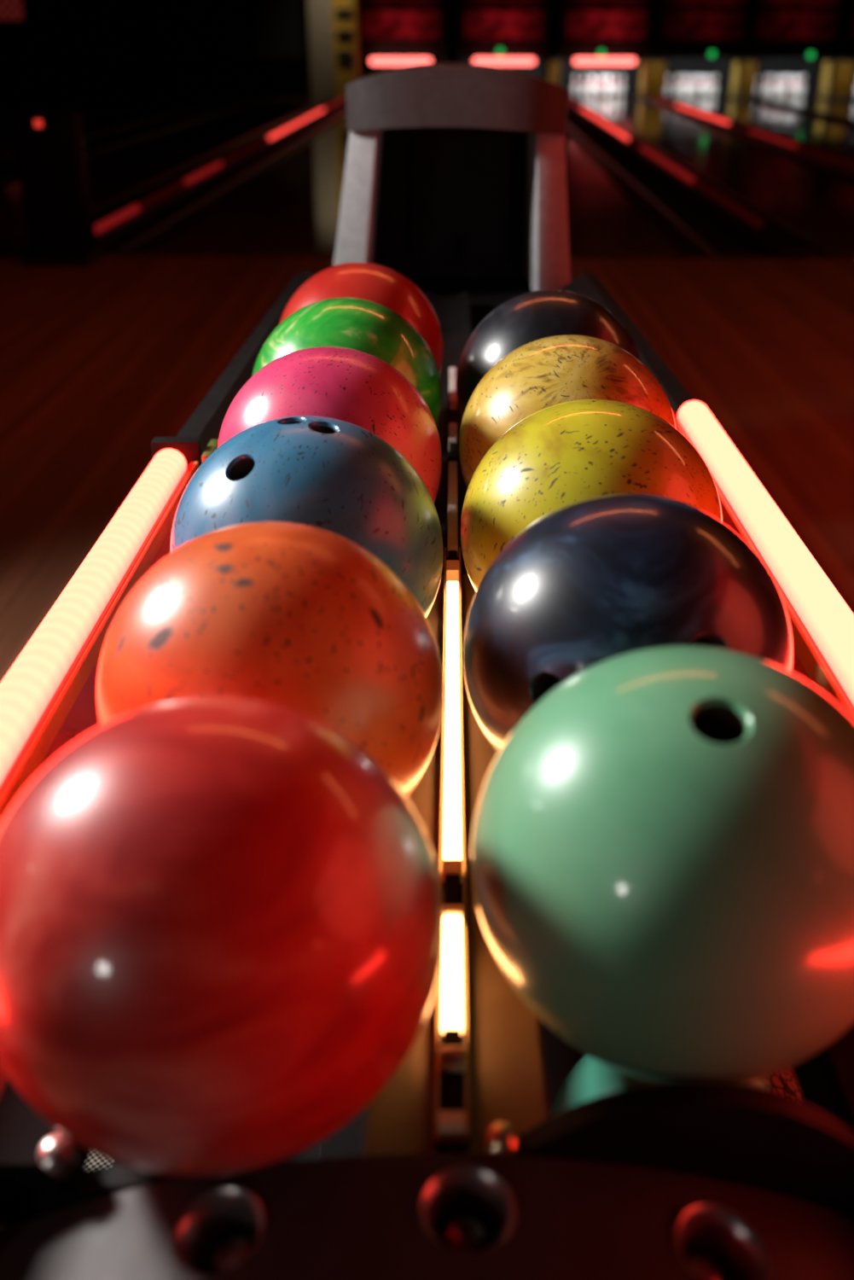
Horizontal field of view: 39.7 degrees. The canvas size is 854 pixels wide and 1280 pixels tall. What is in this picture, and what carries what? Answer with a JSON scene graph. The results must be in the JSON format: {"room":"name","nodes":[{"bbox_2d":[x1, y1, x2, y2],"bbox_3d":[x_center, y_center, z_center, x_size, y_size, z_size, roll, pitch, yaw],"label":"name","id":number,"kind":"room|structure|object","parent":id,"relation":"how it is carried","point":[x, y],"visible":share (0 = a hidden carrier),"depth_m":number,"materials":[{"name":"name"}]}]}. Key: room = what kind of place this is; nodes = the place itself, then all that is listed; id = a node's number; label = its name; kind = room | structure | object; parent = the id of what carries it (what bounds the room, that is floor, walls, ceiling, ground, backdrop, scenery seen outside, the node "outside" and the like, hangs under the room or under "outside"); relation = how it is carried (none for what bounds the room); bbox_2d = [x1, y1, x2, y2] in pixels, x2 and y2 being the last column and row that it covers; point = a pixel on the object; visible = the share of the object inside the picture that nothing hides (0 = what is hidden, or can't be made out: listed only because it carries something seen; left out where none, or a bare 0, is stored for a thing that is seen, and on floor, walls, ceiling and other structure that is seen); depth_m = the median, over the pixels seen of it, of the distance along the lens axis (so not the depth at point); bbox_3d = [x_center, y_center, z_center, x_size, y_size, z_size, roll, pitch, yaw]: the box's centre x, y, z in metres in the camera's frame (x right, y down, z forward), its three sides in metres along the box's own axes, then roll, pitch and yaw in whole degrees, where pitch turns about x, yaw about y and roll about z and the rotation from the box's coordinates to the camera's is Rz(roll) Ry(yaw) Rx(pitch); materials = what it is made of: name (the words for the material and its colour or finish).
{"room":"sports facility","nodes":[
{"label":"sports facility","id":0,"kind":"room"},
{"bbox_2d":[0,0,820,97],"bbox_3d":[0.805,-12.441,23.168,20.000,3.300,0.200,0,27,1],"label":"wall","id":1,"kind":"structure","parent":0,"point":[65,48],"depth_m":23.51,"materials":[{"name":"paint"}]},
{"bbox_2d":[0,96,844,255],"bbox_3d":[1.300,-6.373,14.928,20.000,0.060,19.350,1,27,2],"label":"floor","id":2,"kind":"structure","parent":0,"point":[724,241],"depth_m":11.87,"materials":[{"name":"brown wood"}]},
{"bbox_2d":[0,0,28,96],"bbox_3d":[-7.786,-11.035,21.926,0.860,1.730,0.132,0,27,1],"label":"led sign","id":3,"kind":"object","parent":2,"relation":"on","point":[11,11],"visible":1,"depth_m":21.67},
{"bbox_2d":[0,95,240,168],"bbox_3d":[-4.411,-6.303,14.649,1.390,0.050,18.350,1,27,2],"label":"lane","id":4,"kind":"object","parent":2,"relation":"on","point":[100,125],"visible":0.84,"depth_m":16.94,"materials":[{"name":"brown wood"}]},
{"bbox_2d":[0,95,337,252],"bbox_3d":[-2.562,-6.278,14.600,1.390,0.050,18.350,1,27,2],"label":"lane","id":5,"kind":"object","parent":2,"relation":"on","point":[121,176],"visible":0.71,"depth_m":11.42,"materials":[{"name":"brown wood"}]},
{"bbox_2d":[307,0,360,99],"bbox_3d":[-1.661,-11.015,20.933,0.840,2.600,0.610,1,27,2],"label":"end post","id":6,"kind":"object","parent":5,"relation":"on","point":[333,25],"visible":0.94,"depth_m":20.90,"materials":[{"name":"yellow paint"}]},
{"bbox_2d":[94,97,346,250],"bbox_3d":[-1.670,-5.877,13.736,0.145,0.125,16.600,1,27,2],"label":"divider","id":7,"kind":"object","parent":2,"relation":"on","point":[115,229],"visible":0.77,"depth_m":8.95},
{"bbox_2d":[118,109,349,254],"bbox_3d":[-0.713,-6.253,14.551,1.390,0.050,18.350,1,27,2],"label":"lane","id":8,"kind":"object","parent":2,"relation":"on","point":[288,203],"visible":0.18,"depth_m":7.95,"materials":[{"name":"brown wood"}]},
{"bbox_2d":[357,0,448,75],"bbox_3d":[-0.447,-11.328,22.037,1.640,2.250,1.550,1,27,2],"label":"pinsetter","id":9,"kind":"object","parent":2,"relation":"on","point":[386,28],"visible":0.62,"depth_m":21.39,"materials":[{"name":"plastic"}]},
{"bbox_2d":[369,57,431,64],"bbox_3d":[-0.474,-10.503,21.436,1.120,0.124,0.252,1,27,2],"label":"tube light","id":10,"kind":"object","parent":9,"relation":"attached to","point":[374,61],"visible":0.92,"depth_m":21.33,"materials":[{"name":"glass"}]},
{"bbox_2d":[362,42,448,75],"bbox_3d":[-0.424,-11.096,23.009,1.640,0.950,0.030,1,27,2],"label":"curtain","id":11,"kind":"object","parent":9,"relation":"hanging from","point":[369,68],"depth_m":22.97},
{"bbox_2d":[458,0,550,78],"bbox_3d":[1.402,-11.303,21.988,1.640,2.250,1.550,1,27,2],"label":"pinsetter","id":12,"kind":"object","parent":2,"relation":"on","point":[520,27],"visible":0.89,"depth_m":21.34,"materials":[{"name":"black metal"}]},
{"bbox_2d":[496,46,504,56],"bbox_3d":[1.328,-10.651,21.386,0.150,0.150,0.060,1,27,2],"label":"lamp","id":13,"kind":"object","parent":12,"relation":"attached to","point":[500,50],"visible":1,"depth_m":21.38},
{"bbox_2d":[458,58,543,78],"bbox_3d":[1.425,-11.071,22.960,1.640,0.950,0.030,1,27,2],"label":"curtain","id":14,"kind":"object","parent":12,"relation":"hanging from","point":[536,69],"depth_m":22.91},
{"bbox_2d":[473,57,535,64],"bbox_3d":[1.395,-10.477,21.387,1.120,0.124,0.252,1,27,2],"label":"tube light","id":15,"kind":"object","parent":12,"relation":"attached to","point":[481,61],"visible":0.95,"depth_m":21.28,"materials":[{"name":"glass"}]},
{"bbox_2d":[548,60,560,85],"bbox_3d":[2.331,-10.283,21.676,0.180,0.620,0.920,1,27,2],"label":"end post","id":16,"kind":"object","parent":2,"relation":"on","point":[554,72],"visible":0.49,"depth_m":21.26,"materials":[{"name":"yellow paint"}]},
{"bbox_2d":[553,0,654,97],"bbox_3d":[3.252,-11.277,21.939,1.640,2.250,1.550,1,27,2],"label":"pinsetter","id":17,"kind":"object","parent":2,"relation":"on","point":[623,28],"visible":0.94,"depth_m":21.33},
{"bbox_2d":[553,42,639,97],"bbox_3d":[3.274,-11.046,22.912,1.640,0.950,0.030,1,27,2],"label":"curtain","id":18,"kind":"object","parent":17,"relation":"hanging from","point":[567,68],"depth_m":22.92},
{"bbox_2d":[597,48,605,57],"bbox_3d":[3.157,-10.604,21.349,0.150,0.150,0.060,1,27,2],"label":"lamp","id":19,"kind":"object","parent":17,"relation":"attached to","point":[602,52],"visible":1,"depth_m":21.34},
{"bbox_2d":[573,57,635,64],"bbox_3d":[3.204,-10.453,21.339,1.120,0.124,0.252,1,27,2],"label":"tube light","id":20,"kind":"object","parent":17,"relation":"attached to","point":[578,61],"visible":1,"depth_m":21.23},
{"bbox_2d":[564,122,717,255],"bbox_3d":[1.137,-6.228,14.502,1.390,0.050,18.350,1,27,2],"label":"lane","id":21,"kind":"object","parent":2,"relation":"on","point":[608,213],"visible":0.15,"depth_m":7.76,"materials":[{"name":"brown wood"}]},
{"bbox_2d":[567,98,807,256],"bbox_3d":[2.189,-5.825,13.634,0.141,0.125,16.600,1,27,2],"label":"divider","id":22,"kind":"object","parent":2,"relation":"on","point":[750,228],"visible":0.85,"depth_m":8.34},
{"bbox_2d":[645,0,753,97],"bbox_3d":[5.001,-11.254,21.893,1.640,2.250,1.550,1,27,2],"label":"pinsetter","id":23,"kind":"object","parent":2,"relation":"on","point":[687,31],"visible":0.94,"depth_m":21.29,"materials":[{"name":"plastic"}]},
{"bbox_2d":[645,42,730,97],"bbox_3d":[5.023,-11.022,22.866,1.640,0.950,0.030,1,27,2],"label":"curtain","id":24,"kind":"object","parent":23,"relation":"hanging from","point":[720,66],"depth_m":22.84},
{"bbox_2d":[708,49,716,58],"bbox_3d":[5.146,-10.564,21.303,0.150,0.150,0.060,1,27,2],"label":"lamp","id":25,"kind":"object","parent":23,"relation":"attached to","point":[712,54],"visible":1,"depth_m":21.30,"materials":[{"name":"green plastic"}]},
{"bbox_2d":[570,95,853,255],"bbox_3d":[2.986,-6.203,14.454,1.390,0.050,18.350,1,27,2],"label":"lane","id":26,"kind":"object","parent":2,"relation":"on","point":[811,204],"visible":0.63,"depth_m":10.06,"materials":[{"name":"brown wood"}]},
{"bbox_2d":[570,74,577,96],"bbox_3d":[2.797,-10.536,22.432,0.121,0.381,0.121,1,27,1],"label":"pin","id":27,"kind":"object","parent":26,"relation":"on","point":[573,88],"visible":1,"depth_m":22.41,"materials":[{"name":"white plastic"}]},
{"bbox_2d":[580,74,587,96],"bbox_3d":[2.941,-10.414,22.193,0.121,0.381,0.121,1,27,1],"label":"pin","id":28,"kind":"object","parent":26,"relation":"on","point":[583,89],"visible":1,"depth_m":22.17,"materials":[{"name":"white plastic"}]},
{"bbox_2d":[587,74,592,96],"bbox_3d":[3.102,-10.532,22.424,0.121,0.381,0.121,1,27,1],"label":"pin","id":29,"kind":"object","parent":26,"relation":"on","point":[590,75],"visible":0.75,"depth_m":22.39,"materials":[{"name":"white plastic"}]},
{"bbox_2d":[589,75,596,97],"bbox_3d":[3.086,-10.291,21.954,0.121,0.381,0.121,1,27,2],"label":"pin","id":30,"kind":"object","parent":26,"relation":"on","point":[593,89],"visible":1,"depth_m":21.93,"materials":[{"name":"white plastic"}]},
{"bbox_2d":[596,74,602,96],"bbox_3d":[3.246,-10.410,22.185,0.121,0.381,0.121,1,27,1],"label":"pin","id":31,"kind":"object","parent":26,"relation":"on","point":[600,75],"visible":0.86,"depth_m":22.15,"materials":[{"name":"white plastic"}]},
{"bbox_2d":[599,75,605,98],"bbox_3d":[3.231,-10.169,21.716,0.121,0.381,0.121,1,27,1],"label":"pin","id":32,"kind":"object","parent":26,"relation":"on","point":[602,89],"visible":1,"depth_m":21.69,"materials":[{"name":"white plastic"}]},
{"bbox_2d":[604,74,609,96],"bbox_3d":[3.406,-10.528,22.416,0.121,0.381,0.121,1,27,2],"label":"pin","id":33,"kind":"object","parent":26,"relation":"on","point":[607,75],"visible":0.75,"depth_m":22.38,"materials":[{"name":"white plastic"}]},
{"bbox_2d":[605,75,612,97],"bbox_3d":[3.391,-10.287,21.947,0.121,0.381,0.121,1,27,1],"label":"pin","id":34,"kind":"object","parent":26,"relation":"on","point":[609,88],"visible":1,"depth_m":21.92,"materials":[{"name":"white plastic"}]},
{"bbox_2d":[612,74,619,97],"bbox_3d":[3.551,-10.406,22.177,0.121,0.381,0.121,1,27,1],"label":"pin","id":35,"kind":"object","parent":26,"relation":"on","point":[616,88],"visible":1,"depth_m":22.15,"materials":[{"name":"white plastic"}]},
{"bbox_2d":[619,74,625,96],"bbox_3d":[3.711,-10.524,22.408,0.121,0.381,0.121,1,27,1],"label":"pin","id":36,"kind":"object","parent":26,"relation":"on","point":[622,88],"visible":0.99,"depth_m":22.38,"materials":[{"name":"white plastic"}]},
{"bbox_2d":[729,60,757,99],"bbox_3d":[5.779,-10.236,21.585,0.300,0.620,0.920,1,27,2],"label":"end post","id":37,"kind":"object","parent":2,"relation":"on","point":[743,77],"visible":0.94,"depth_m":21.27,"materials":[{"name":"yellow paint"}]},
{"bbox_2d":[648,96,853,177],"bbox_3d":[3.758,-5.804,13.593,0.141,0.125,16.600,1,27,2],"label":"divider","id":38,"kind":"object","parent":2,"relation":"on","point":[834,163],"visible":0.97,"depth_m":12.70,"materials":[{"name":"plastic"}]},
{"bbox_2d":[665,95,853,162],"bbox_3d":[4.735,-6.179,14.408,1.390,0.050,18.350,1,27,2],"label":"lane","id":39,"kind":"object","parent":2,"relation":"on","point":[833,138],"visible":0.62,"depth_m":15.64,"materials":[{"name":"brown wood"}]},
{"bbox_2d":[639,60,667,99],"bbox_3d":[4.130,-10.258,21.628,0.380,0.620,0.920,1,27,2],"label":"end post","id":40,"kind":"object","parent":39,"relation":"on","point":[653,72],"visible":0.96,"depth_m":21.28,"materials":[{"name":"yellow paint"}]},
{"bbox_2d":[664,74,669,96],"bbox_3d":[4.546,-10.513,22.386,0.121,0.381,0.121,1,27,1],"label":"pin","id":41,"kind":"object","parent":39,"relation":"on","point":[666,86],"visible":0.91,"depth_m":22.36,"materials":[{"name":"white plastic"}]},
{"bbox_2d":[674,74,680,97],"bbox_3d":[4.691,-10.390,22.147,0.121,0.381,0.121,1,27,1],"label":"pin","id":42,"kind":"object","parent":39,"relation":"on","point":[677,88],"visible":1,"depth_m":22.12,"materials":[{"name":"white plastic"}]},
{"bbox_2d":[680,74,686,96],"bbox_3d":[4.851,-10.509,22.378,0.121,0.381,0.121,1,27,1],"label":"pin","id":43,"kind":"object","parent":39,"relation":"on","point":[683,84],"visible":0.91,"depth_m":22.35,"materials":[{"name":"white plastic"}]},
{"bbox_2d":[684,75,690,97],"bbox_3d":[4.835,-10.268,21.908,0.121,0.381,0.121,1,27,1],"label":"pin","id":44,"kind":"object","parent":39,"relation":"on","point":[687,89],"visible":1,"depth_m":21.88,"materials":[{"name":"white plastic"}]},
{"bbox_2d":[690,74,696,97],"bbox_3d":[4.995,-10.386,22.139,0.121,0.381,0.121,1,27,1],"label":"pin","id":45,"kind":"object","parent":39,"relation":"on","point":[693,86],"visible":0.97,"depth_m":22.11,"materials":[{"name":"white plastic"}]},
{"bbox_2d":[694,75,701,98],"bbox_3d":[4.980,-10.145,21.670,0.121,0.381,0.121,1,27,2],"label":"pin","id":46,"kind":"object","parent":39,"relation":"on","point":[698,89],"visible":1,"depth_m":21.65,"materials":[{"name":"white plastic"}]},
{"bbox_2d":[701,75,707,97],"bbox_3d":[5.140,-10.264,21.900,0.121,0.381,0.121,1,27,1],"label":"pin","id":47,"kind":"object","parent":39,"relation":"on","point":[704,89],"visible":0.98,"depth_m":21.88,"materials":[{"name":"white plastic"}]},
{"bbox_2d":[706,74,712,97],"bbox_3d":[5.300,-10.382,22.131,0.121,0.381,0.121,1,27,2],"label":"pin","id":48,"kind":"object","parent":39,"relation":"on","point":[709,91],"visible":0.98,"depth_m":22.11,"materials":[{"name":"white plastic"}]},
{"bbox_2d":[712,74,718,96],"bbox_3d":[5.461,-10.500,22.362,0.121,0.381,0.121,1,27,1],"label":"pin","id":49,"kind":"object","parent":39,"relation":"on","point":[715,87],"visible":0.98,"depth_m":22.34,"materials":[{"name":"white plastic"}]},
{"bbox_2d":[727,0,846,97],"bbox_3d":[6.650,-11.232,21.850,1.640,2.250,1.550,1,27,2],"label":"pinsetter","id":50,"kind":"object","parent":2,"relation":"on","point":[782,32],"visible":0.87,"depth_m":21.24,"materials":[{"name":"black metal"}]},
{"bbox_2d":[727,58,817,97],"bbox_3d":[6.673,-11.000,22.822,1.640,0.950,0.030,1,27,2],"label":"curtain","id":51,"kind":"object","parent":50,"relation":"hanging from","point":[776,66],"depth_m":22.80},
{"bbox_2d":[806,50,814,59],"bbox_3d":[6.915,-10.527,21.264,0.150,0.150,0.060,1,27,2],"label":"lamp","id":52,"kind":"object","parent":50,"relation":"attached to","point":[811,55],"visible":1,"depth_m":21.26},
{"bbox_2d":[749,98,853,127],"bbox_3d":[5.527,-5.762,13.555,0.145,0.085,16.600,1,27,2],"label":"divider","id":53,"kind":"object","parent":2,"relation":"on","point":[811,113],"visible":0.57,"depth_m":17.46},
{"bbox_2d":[755,96,853,120],"bbox_3d":[6.384,-6.157,14.364,1.390,0.050,18.350,1,27,2],"label":"lane","id":54,"kind":"object","parent":2,"relation":"on","point":[841,109],"visible":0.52,"depth_m":19.81,"materials":[{"name":"brown wood"}]},
{"bbox_2d":[754,74,757,95],"bbox_3d":[6.195,-10.490,22.343,0.121,0.381,0.121,1,27,1],"label":"pin","id":55,"kind":"object","parent":54,"relation":"on","point":[756,86],"visible":0.33,"depth_m":22.31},
{"bbox_2d":[762,74,768,97],"bbox_3d":[6.340,-10.368,22.104,0.121,0.381,0.121,1,27,1],"label":"pin","id":56,"kind":"object","parent":54,"relation":"on","point":[765,88],"visible":1,"depth_m":22.08,"materials":[{"name":"white plastic"}]},
{"bbox_2d":[768,74,773,96],"bbox_3d":[6.500,-10.486,22.335,0.121,0.381,0.121,1,27,1],"label":"pin","id":57,"kind":"object","parent":54,"relation":"on","point":[770,84],"visible":1,"depth_m":22.31,"materials":[{"name":"white plastic"}]},
{"bbox_2d":[773,75,780,98],"bbox_3d":[6.484,-10.245,21.865,0.121,0.381,0.121,1,27,1],"label":"pin","id":58,"kind":"object","parent":54,"relation":"on","point":[776,89],"visible":1,"depth_m":21.84,"materials":[{"name":"white plastic"}]},
{"bbox_2d":[779,74,785,97],"bbox_3d":[6.645,-10.364,22.096,0.121,0.381,0.121,1,27,1],"label":"pin","id":59,"kind":"object","parent":54,"relation":"on","point":[782,86],"visible":0.96,"depth_m":22.07,"materials":[{"name":"white plastic"}]},
{"bbox_2d":[784,74,790,96],"bbox_3d":[6.805,-10.482,22.326,0.121,0.381,0.121,1,27,2],"label":"pin","id":60,"kind":"object","parent":54,"relation":"on","point":[788,75],"visible":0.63,"depth_m":22.29,"materials":[{"name":"white plastic"}]},
{"bbox_2d":[785,75,791,98],"bbox_3d":[6.629,-10.123,21.626,0.121,0.381,0.121,1,27,1],"label":"pin","id":61,"kind":"object","parent":54,"relation":"on","point":[788,90],"visible":1,"depth_m":21.60,"materials":[{"name":"white plastic"}]},
{"bbox_2d":[791,75,797,98],"bbox_3d":[6.789,-10.241,21.857,0.121,0.381,0.121,1,27,1],"label":"pin","id":62,"kind":"object","parent":54,"relation":"on","point":[794,86],"visible":0.93,"depth_m":21.83,"materials":[{"name":"white plastic"}]},
{"bbox_2d":[795,74,802,97],"bbox_3d":[6.950,-10.360,22.088,0.121,0.381,0.121,1,27,2],"label":"pin","id":63,"kind":"object","parent":54,"relation":"on","point":[799,84],"visible":0.96,"depth_m":22.06,"materials":[{"name":"white plastic"}]},
{"bbox_2d":[800,74,806,96],"bbox_3d":[7.110,-10.478,22.319,0.121,0.381,0.121,1,27,2],"label":"pin","id":64,"kind":"object","parent":54,"relation":"on","point":[803,84],"visible":0.92,"depth_m":22.29,"materials":[{"name":"white plastic"}]},
{"bbox_2d":[814,0,853,97],"bbox_3d":[8.349,-11.209,21.805,1.640,2.250,1.550,1,27,2],"label":"pinsetter","id":65,"kind":"object","parent":2,"relation":"on","point":[847,36],"visible":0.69,"depth_m":21.27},
{"bbox_2d":[814,58,853,97],"bbox_3d":[8.372,-10.977,22.777,1.640,0.950,0.030,1,27,2],"label":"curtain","id":66,"kind":"object","parent":65,"relation":"hanging from","point":[821,62],"depth_m":22.79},
{"bbox_2d":[844,98,853,104],"bbox_3d":[7.207,-5.739,13.511,0.141,0.085,16.600,1,27,2],"label":"divider","id":67,"kind":"object","parent":2,"relation":"on","point":[850,101],"visible":0.55,"depth_m":20.66,"materials":[{"name":"black"}]},
{"bbox_3d":[-4.145,-11.377,22.134,1.640,2.250,1.550,1,27,2],"label":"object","id":68,"kind":"object","parent":2,"relation":"on","visible":0},
{"bbox_2d":[173,42,259,97],"bbox_3d":[-4.123,-11.146,23.107,1.640,0.950,0.030,1,27,2],"label":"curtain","id":69,"kind":"object","parent":68,"relation":"hanging from","point":[239,77],"depth_m":23.15,"materials":[{"name":"black fabric"}]},
{"bbox_2d":[246,54,255,58],"bbox_3d":[-4.141,-11.092,22.443,1.640,0.040,1.200,1,27,2],"label":"shelf","id":70,"kind":"object","parent":68,"relation":"attached to","point":[247,55],"depth_m":22.34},
{"bbox_3d":[-2.296,-11.352,22.085,1.640,2.250,1.550,1,27,2],"label":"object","id":71,"kind":"object","parent":2,"relation":"on","visible":0},
{"bbox_2d":[267,58,310,97],"bbox_3d":[-2.274,-11.121,23.058,1.640,0.950,0.030,1,27,2],"label":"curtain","id":72,"kind":"object","parent":71,"relation":"hanging from","point":[287,76],"depth_m":23.11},
{"bbox_3d":[8.083,-6.134,14.319,1.390,0.050,18.350,1,27,2],"label":"lane","id":73,"kind":"object","parent":2,"relation":"on","visible":0},
{"bbox_2d":[819,60,853,99],"bbox_3d":[7.479,-10.213,21.540,0.380,0.620,0.920,1,27,2],"label":"end post","id":74,"kind":"object","parent":73,"relation":"on","point":[837,78],"visible":0.9,"depth_m":21.23,"materials":[{"name":"yellow paint"}]},
{"bbox_2d":[0,255,853,1071],"bbox_3d":[0.521,0.149,2.065,20.000,0.050,9.550,0,27,1],"label":"floor","id":75,"kind":"structure","parent":0,"point":[104,358],"depth_m":4.16,"materials":[{"name":"brown wood"}]},
{"bbox_2d":[10,108,104,266],"bbox_3d":[-1.881,-2.293,5.985,0.320,0.720,0.340,0,27,1],"label":"console","id":76,"kind":"object","parent":75,"relation":"on","point":[49,148],"visible":1,"depth_m":5.87,"materials":[{"name":"black plastic"}]},
{"bbox_2d":[34,119,42,127],"bbox_3d":[-1.878,-2.497,5.711,0.034,0.032,0.022,0,27,1],"label":"lamp","id":77,"kind":"object","parent":76,"relation":"attached to","point":[37,123],"depth_m":5.70,"materials":[{"name":"red"}]},
{"bbox_2d":[85,1152,113,1169],"bbox_3d":[-0.486,0.563,1.194,0.510,0.008,0.700,0,27,1],"label":"floor mat","id":78,"kind":"object","parent":75,"relation":"on","point":[95,1160],"visible":0.02,"depth_m":1.23,"materials":[{"name":"multicoloured fabric"}]},
{"bbox_2d":[0,63,853,1279],"bbox_3d":[0.025,-0.185,1.573,0.658,0.996,2.652,0,27,1],"label":"bowling ball return","id":79,"kind":"object","parent":75,"relation":"on","point":[461,1167],"visible":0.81,"depth_m":0.59,"materials":[{"name":"brown metal"}]},
{"bbox_2d":[0,448,186,785],"bbox_3d":[-0.287,0.004,0.912,0.037,0.037,0.892,0,27,1],"label":"tube light","id":80,"kind":"object","parent":79,"relation":"on","point":[43,689],"depth_m":0.92,"materials":[{"name":"plastic"}]},
{"bbox_2d":[171,1186,263,1276],"bbox_3d":[-0.090,0.266,0.515,0.041,0.035,0.041,0,27,1],"label":"cup","id":81,"kind":"object","parent":79,"relation":"on","point":[217,1231],"depth_m":0.52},
{"bbox_2d":[0,695,443,1177],"bbox_3d":[-0.101,0.135,0.559,0.217,0.217,0.217,0,27,1],"label":"ball","id":82,"kind":"object","parent":79,"relation":"on","point":[222,916],"visible":1,"depth_m":0.47,"materials":[{"name":"red plastic"}]},
{"bbox_2d":[96,521,443,797],"bbox_3d":[-0.098,0.033,0.752,0.217,0.217,0.217,0,27,1],"label":"ball","id":83,"kind":"object","parent":79,"relation":"on","point":[305,619],"visible":0.62,"depth_m":0.67,"materials":[{"name":"orange plastic"}]},
{"bbox_2d":[169,415,443,617],"bbox_3d":[-0.095,-0.070,0.950,0.217,0.217,0.217,-17,32,-30],"label":"ball","id":84,"kind":"object","parent":79,"relation":"on","point":[340,477],"visible":0.43,"depth_m":0.87,"materials":[{"name":"blue plastic"}]},
{"bbox_2d":[217,346,442,502],"bbox_3d":[-0.094,-0.173,1.147,0.217,0.217,0.217,0,27,1],"label":"ball","id":85,"kind":"object","parent":79,"relation":"on","point":[359,388],"visible":0.44,"depth_m":1.07,"materials":[{"name":"pink plastic"}]},
{"bbox_2d":[251,296,442,426],"bbox_3d":[-0.091,-0.277,1.344,0.217,0.217,0.217,0,27,1],"label":"ball","id":86,"kind":"object","parent":79,"relation":"on","point":[371,328],"visible":0.41,"depth_m":1.27,"materials":[{"name":"green plastic"}]},
{"bbox_2d":[279,261,442,372],"bbox_3d":[-0.088,-0.379,1.542,0.217,0.217,0.217,0,27,1],"label":"ball","id":87,"kind":"object","parent":79,"relation":"on","point":[382,285],"visible":0.35,"depth_m":1.47,"materials":[{"name":"red plastic"}]},
{"bbox_2d":[275,1044,584,1163],"bbox_3d":[0.026,0.180,1.660,0.600,0.014,1.910,0,27,1],"label":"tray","id":88,"kind":"object","parent":79,"relation":"on","point":[312,1153],"depth_m":1.08,"materials":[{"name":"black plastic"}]},
{"bbox_2d":[333,63,570,331],"bbox_3d":[0.050,-0.699,2.574,0.510,0.995,0.400,0,27,1],"label":"hood","id":89,"kind":"object","parent":79,"relation":"attached to","point":[455,175],"depth_m":2.50,"materials":[{"name":"grey plastic"}]},
{"bbox_2d":[419,1164,516,1253],"bbox_3d":[0.017,0.255,0.511,0.041,0.030,0.041,0,27,1],"label":"cup","id":90,"kind":"object","parent":79,"relation":"on","point":[464,1208],"depth_m":0.52,"materials":[{"name":"black plastic"}]},
{"bbox_2d":[456,289,639,418],"bbox_3d":[0.143,-0.298,1.385,0.217,0.217,0.217,0,27,1],"label":"ball","id":91,"kind":"object","parent":79,"relation":"on","point":[525,318],"visible":0.4,"depth_m":1.31,"materials":[{"name":"black plastic"}]},
{"bbox_2d":[459,334,675,488],"bbox_3d":[0.141,-0.195,1.188,0.217,0.217,0.217,0,27,1],"label":"ball","id":92,"kind":"object","parent":79,"relation":"on","point":[543,373],"visible":0.47,"depth_m":1.11,"materials":[{"name":"yellow plastic"}]},
{"bbox_2d":[460,399,722,592],"bbox_3d":[0.137,-0.092,0.992,0.217,0.217,0.217,0,27,1],"label":"ball","id":93,"kind":"object","parent":79,"relation":"on","point":[557,456],"visible":0.48,"depth_m":0.91,"materials":[{"name":"yellow plastic"}]},
{"bbox_2d":[463,492,793,753],"bbox_3d":[0.133,0.010,0.795,0.217,0.217,0.217,0,27,1],"label":"ball","id":94,"kind":"object","parent":79,"relation":"on","point":[590,581],"visible":0.57,"depth_m":0.72,"materials":[{"name":"black plastic"}]},
{"bbox_2d":[471,645,853,1083],"bbox_3d":[0.131,0.111,0.602,0.217,0.217,0.217,0,27,1],"label":"ball","id":95,"kind":"object","parent":79,"relation":"on","point":[662,853],"visible":0.98,"depth_m":0.52,"materials":[{"name":"green plastic"}]},
{"bbox_2d":[549,1053,803,1116],"bbox_3d":[0.191,0.392,0.871,0.217,0.217,0.217,0,27,1],"label":"ball","id":96,"kind":"object","parent":79,"relation":"on","point":[589,1078],"visible":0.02,"depth_m":0.84,"materials":[{"name":"teal plastic"}]},
{"bbox_2d":[675,1204,768,1279],"bbox_3d":[0.125,0.271,0.509,0.041,0.036,0.041,0,27,1],"label":"cup","id":97,"kind":"object","parent":79,"relation":"on","point":[714,1242],"depth_m":0.52,"materials":[{"name":"black plastic"}]},
{"bbox_2d":[677,401,853,705],"bbox_3d":[0.322,-0.011,0.943,0.039,0.039,1.196,0,27,1],"label":"tube light","id":98,"kind":"object","parent":79,"relation":"on","point":[822,623],"depth_m":1.02,"materials":[{"name":"plastic"}]},
{"bbox_2d":[0,252,853,259],"bbox_3d":[0.613,-2.034,6.265,19.600,0.002,0.064,1,27,2],"label":"trim","id":99,"kind":"structure","parent":75,"relation":"on","point":[1,253],"depth_m":6.26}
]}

